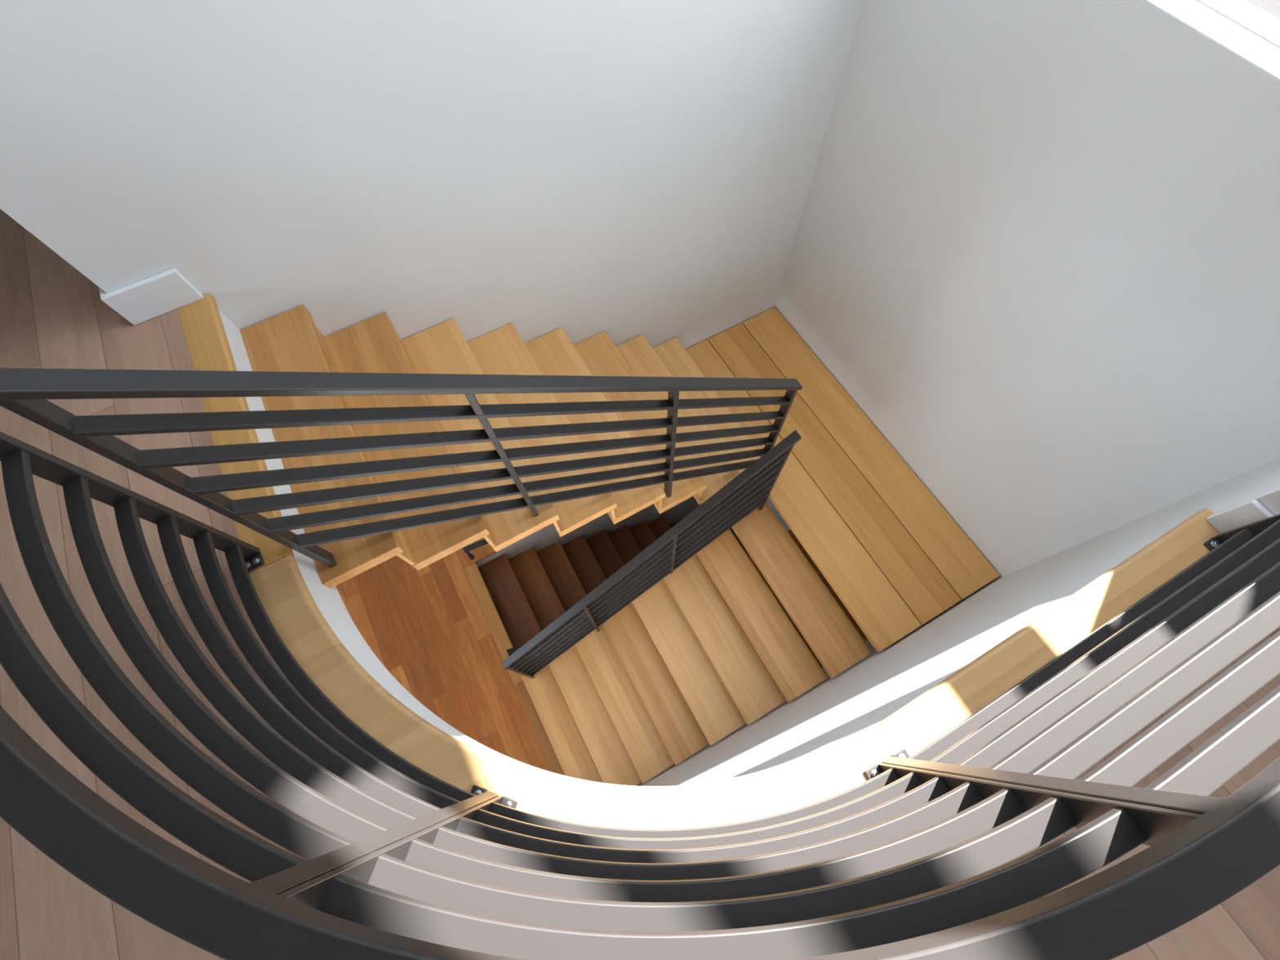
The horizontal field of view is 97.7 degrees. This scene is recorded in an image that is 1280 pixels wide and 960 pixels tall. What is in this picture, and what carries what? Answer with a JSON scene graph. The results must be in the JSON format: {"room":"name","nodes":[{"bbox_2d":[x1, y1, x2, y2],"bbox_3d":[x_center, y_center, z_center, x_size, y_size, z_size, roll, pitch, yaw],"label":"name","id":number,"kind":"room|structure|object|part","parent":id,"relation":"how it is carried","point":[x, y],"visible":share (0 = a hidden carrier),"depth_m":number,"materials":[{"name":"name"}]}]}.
{"room":"stairwell","nodes":[
{"label":"stairwell","id":0,"kind":"room"},
{"bbox_2d":[0,0,862,567],"bbox_3d":[-0.366,-0.992,3.084,3.451,8.924,0.200,-27,68,-10],"label":"wall","id":1,"kind":"structure","parent":0,"point":[627,170],"depth_m":1.99,"materials":[{"name":"white paint"}]},
{"bbox_2d":[98,268,203,324],"bbox_3d":[-1.698,-0.706,1.931,0.237,0.127,0.241,-27,68,-10],"label":"baseboard","id":2,"kind":"structure","parent":1,"relation":"attached to","point":[164,292],"depth_m":1.88,"materials":[{"name":"white wood"}]},
{"bbox_2d":[177,293,294,573],"bbox_3d":[-1.307,-0.194,1.781,0.112,0.030,1.097,-27,68,-10],"label":"stair nosing","id":3,"kind":"structure","parent":1,"relation":"attached to","point":[206,340],"depth_m":1.79,"materials":[{"name":"brown wood"}]},
{"bbox_2d":[462,538,488,559],"bbox_3d":[-1.313,0.548,4.698,0.328,0.213,0.065,-27,68,-10],"label":"wall handrail","id":4,"kind":"object","parent":1,"relation":"attached to","point":[480,543],"visible":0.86,"depth_m":4.62,"materials":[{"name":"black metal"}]},
{"bbox_3d":[-1.431,0.653,4.749,0.044,0.040,0.050,-27,68,-10],"label":"plate","id":5,"kind":"part","parent":4,"relation":"part of","materials":[{"name":"brown metal"}]},
{"bbox_3d":[-1.315,0.521,4.657,0.322,0.116,0.050,-27,68,-10],"label":"rail","id":6,"kind":"part","parent":4,"relation":"part of","materials":[{"name":"brown metal"}]},
{"bbox_2d":[463,562,523,684],"bbox_3d":[-1.263,1.229,4.851,0.116,0.042,1.133,-27,68,-10],"label":"trim","id":7,"kind":"structure","parent":1,"relation":"attached to","point":[501,637],"depth_m":4.86,"materials":[{"name":"brown wood"}]},
{"bbox_2d":[240,304,760,587],"bbox_3d":[-0.387,-0.294,2.739,2.030,1.367,1.133,-27,68,-10],"label":"flight","id":8,"kind":"object","parent":1,"relation":"attached to","point":[290,340],"visible":0.62,"depth_m":2.36,"materials":[{"name":"brown wood"}]},
{"bbox_2d":[0,367,802,568],"bbox_3d":[-0.137,-0.114,2.066,1.927,2.333,0.051,-27,68,-10],"label":"stair railing","id":9,"kind":"object","parent":8,"relation":"on","point":[24,392],"visible":0.92,"depth_m":1.47,"materials":[{"name":"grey metal"}]},
{"bbox_3d":[-0.983,0.056,1.310,0.020,0.991,0.043,-27,68,-10],"label":"post","id":10,"kind":"part","parent":9,"relation":"part of","materials":[{"name":"brown metal"}]},
{"bbox_3d":[-0.147,-0.287,1.673,1.927,1.474,0.051,-27,68,-10],"label":"handrail","id":11,"kind":"part","parent":9,"relation":"part of","materials":[{"name":"brown metal"}]},
{"bbox_3d":[-0.429,-0.056,1.807,0.020,0.897,0.043,-27,68,-10],"label":"post","id":12,"kind":"part","parent":9,"relation":"part of","materials":[{"name":"brown metal"}]},
{"bbox_3d":[0.130,-0.130,2.390,0.020,0.990,0.043,-27,68,-10],"label":"post","id":13,"kind":"part","parent":9,"relation":"part of","materials":[{"name":"brown metal"}]},
{"bbox_3d":[0.698,-0.245,2.895,0.020,0.884,0.043,-27,68,-10],"label":"post","id":14,"kind":"part","parent":9,"relation":"part of","materials":[{"name":"brown metal"}]},
{"bbox_2d":[478,515,671,647],"bbox_3d":[-0.341,1.086,5.822,2.030,1.367,1.133,-27,68,-10],"label":"flight","id":15,"kind":"object","parent":1,"relation":"attached to","point":[529,590],"visible":0.41,"depth_m":5.47,"materials":[{"name":"brown wood"}]},
{"bbox_2d":[506,642,525,656],"bbox_3d":[-0.344,1.319,4.928,1.285,1.958,0.051,-27,68,-10],"label":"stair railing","id":16,"kind":"object","parent":15,"relation":"on","point":[511,651],"visible":0.04,"depth_m":3.95,"materials":[{"name":"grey metal"}]},
{"bbox_2d":[336,529,867,772],"bbox_3d":[-1.081,2.002,4.594,6.331,0.200,8.000,-27,68,-10],"label":"floor","id":17,"kind":"structure","parent":0,"point":[428,626],"depth_m":4.77,"materials":[{"name":"brown wood"}]},
{"bbox_2d":[521,501,872,786],"bbox_3d":[0.199,1.321,3.931,2.043,1.500,1.108,-27,68,-10],"label":"flight","id":18,"kind":"object","parent":17,"relation":"on","point":[673,673],"visible":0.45,"depth_m":3.73,"materials":[{"name":"brown wood"}]},
{"bbox_2d":[501,430,801,678],"bbox_3d":[-0.051,0.673,3.594,1.946,2.279,0.050,-27,68,-10],"label":"stair railing","id":19,"kind":"object","parent":18,"relation":"on","point":[750,490],"visible":1,"depth_m":3.39,"materials":[{"name":"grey metal"}]},
{"bbox_3d":[-0.872,1.386,4.064,0.020,0.880,0.043,-27,68,-10],"label":"post","id":20,"kind":"part","parent":19,"relation":"part of","materials":[{"name":"brown metal"}]},
{"bbox_3d":[-0.334,0.937,3.799,0.020,0.953,0.043,-27,68,-10],"label":"post","id":21,"kind":"part","parent":19,"relation":"part of","materials":[{"name":"brown metal"}]},
{"bbox_3d":[0.198,0.453,3.448,0.020,0.834,0.043,-27,68,-10],"label":"post","id":22,"kind":"part","parent":19,"relation":"part of","materials":[{"name":"brown metal"}]},
{"bbox_3d":[0.758,-0.012,3.179,0.020,0.925,0.043,-27,68,-10],"label":"post","id":23,"kind":"part","parent":19,"relation":"part of","materials":[{"name":"brown metal"}]},
{"bbox_3d":[0.080,0.852,4.182,1.723,1.424,0.025,-27,68,-10],"label":"panel","id":24,"kind":"part","parent":18,"relation":"part of","materials":[{"name":"brown wood"}]},
{"bbox_2d":[0,208,1279,959],"bbox_3d":[-1.375,0.715,1.382,5.840,0.030,8.000,-27,68,-10],"label":"floor","id":25,"kind":"structure","parent":0,"point":[52,315],"depth_m":1.50,"materials":[{"name":"brown wood"}]},
{"bbox_2d":[669,515,748,554],"bbox_3d":[0.239,1.897,6.727,3.172,0.100,2.337,-27,68,-10],"label":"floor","id":26,"kind":"structure","parent":0,"point":[674,523],"depth_m":7.25,"materials":[{"name":"brown wood"}]},
{"bbox_2d":[635,457,1279,786],"bbox_3d":[1.530,2.139,1.655,3.412,8.924,3.115,-27,68,-10],"label":"wall","id":27,"kind":"structure","parent":0,"point":[835,706],"depth_m":2.17,"materials":[{"name":"white paint"}]},
{"bbox_2d":[514,680,564,775],"bbox_3d":[-0.494,2.479,4.259,0.120,0.002,2.030,-27,68,-10],"label":"trim","id":28,"kind":"structure","parent":27,"relation":"attached to","point":[537,726],"depth_m":4.48,"materials":[{"name":"brown wood"}]},
{"bbox_2d":[218,310,1168,786],"bbox_3d":[-1.372,0.772,1.512,5.840,0.254,8.000,-27,68,-10],"label":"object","id":29,"kind":"structure","parent":27,"relation":"attached to","point":[328,600],"depth_m":1.66,"materials":[{"name":"white paint"}]},
{"bbox_2d":[249,508,1220,829],"bbox_3d":[0.295,0.488,1.440,2.740,0.030,0.736,-3,66,0],"label":"trim","id":30,"kind":"structure","parent":27,"relation":"attached to","point":[280,586],"depth_m":1.38,"materials":[{"name":"brown wood"}]},
{"bbox_2d":[0,431,1279,959],"bbox_3d":[0.238,0.322,1.012,2.730,0.889,0.717,-1,66,1],"label":"guardrail","id":31,"kind":"object","parent":30,"relation":"on","point":[913,860],"visible":1,"depth_m":0.77,"materials":[{"name":"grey metal"}]},
{"bbox_3d":[-1.105,0.037,1.187,0.044,0.860,0.018,-27,68,-10],"label":"post","id":32,"kind":"part","parent":31,"relation":"part of","materials":[{"name":"brown metal"}]},
{"bbox_3d":[-1.084,0.233,1.566,0.054,0.008,0.038,-27,68,-10],"label":"plate","id":33,"kind":"part","parent":31,"relation":"part of","materials":[{"name":"brown metal"}]},
{"bbox_3d":[-0.358,0.589,0.924,0.040,0.860,0.044,15,67,8],"label":"post","id":34,"kind":"part","parent":31,"relation":"part of","materials":[{"name":"brown metal"}]},
{"bbox_3d":[-0.386,0.754,1.319,0.038,0.008,0.054,15,67,8],"label":"plate","id":35,"kind":"part","parent":31,"relation":"part of","materials":[{"name":"brown metal"}]},
{"bbox_3d":[-0.312,0.774,1.308,0.038,0.008,0.054,15,67,8],"label":"plate","id":36,"kind":"part","parent":31,"relation":"part of","materials":[{"name":"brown metal"}]},
{"bbox_3d":[0.228,0.149,0.620,2.730,0.033,0.717,-1,66,1],"label":"handrail","id":37,"kind":"part","parent":31,"relation":"part of","materials":[{"name":"brown metal"}]},
{"bbox_3d":[0.559,0.705,1.317,0.038,0.008,0.054,-25,68,-9],"label":"plate","id":38,"kind":"part","parent":31,"relation":"part of","materials":[{"name":"grey metal"}]},
{"bbox_3d":[0.629,0.672,1.329,0.038,0.008,0.054,-25,68,-9],"label":"plate","id":39,"kind":"part","parent":31,"relation":"part of","materials":[{"name":"grey metal"}]},
{"bbox_3d":[0.583,0.514,0.934,0.040,0.860,0.044,-25,68,-9],"label":"post","id":40,"kind":"part","parent":31,"relation":"part of","materials":[{"name":"grey metal"}]},
{"bbox_3d":[1.569,0.186,1.520,0.038,0.008,0.054,-27,68,-10],"label":"plate","id":41,"kind":"part","parent":31,"relation":"part of","materials":[{"name":"grey metal"}]},
{"bbox_3d":[1.582,-0.001,1.136,0.018,0.860,0.044,-27,68,-10],"label":"post","id":42,"kind":"part","parent":31,"relation":"part of","materials":[{"name":"grey metal"}]},
{"bbox_2d":[1205,499,1273,533],"bbox_3d":[2.335,1.318,0.932,0.016,0.134,3.115,-27,68,-10],"label":"baseboard","id":43,"kind":"structure","parent":27,"relation":"attached to","point":[1251,512],"depth_m":1.48,"materials":[{"name":"white wood"}]},
{"bbox_2d":[766,0,1279,582],"bbox_3d":[1.611,-0.721,2.915,0.240,8.924,2.272,-27,68,-10],"label":"wall","id":44,"kind":"structure","parent":0,"point":[1036,245],"depth_m":2.16,"materials":[{"name":"white paint"}]},
{"bbox_2d":[685,306,999,652],"bbox_3d":[1.144,-0.129,3.595,0.857,0.133,2.254,-27,68,-10],"label":"landing","id":45,"kind":"object","parent":44,"relation":"attached to","point":[891,553],"depth_m":3.40,"materials":[{"name":"brown wood"}]},
{"bbox_3d":[1.157,-0.127,3.623,0.827,0.080,2.242,-27,68,-10],"label":"support frame","id":46,"kind":"part","parent":45,"relation":"part of","materials":[{"name":"brown wood"}]},
{"bbox_2d":[1142,0,1279,81],"bbox_3d":[1.511,-1.909,0.241,0.187,2.889,1.451,-27,68,-10],"label":"window","id":47,"kind":"structure","parent":44,"relation":"in","point":[1237,27],"depth_m":1.50,"materials":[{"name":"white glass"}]},
{"bbox_3d":[1.560,-1.935,0.252,0.075,2.889,1.451,-27,68,-10],"label":"frame","id":48,"kind":"part","parent":47,"relation":"part of","materials":[{"name":"white"}]},
{"label":"outside","id":49,"kind":"structure","parent":0,"visible":0},
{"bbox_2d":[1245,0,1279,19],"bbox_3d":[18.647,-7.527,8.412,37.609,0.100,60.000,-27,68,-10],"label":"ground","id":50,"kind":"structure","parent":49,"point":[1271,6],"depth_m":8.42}
]}

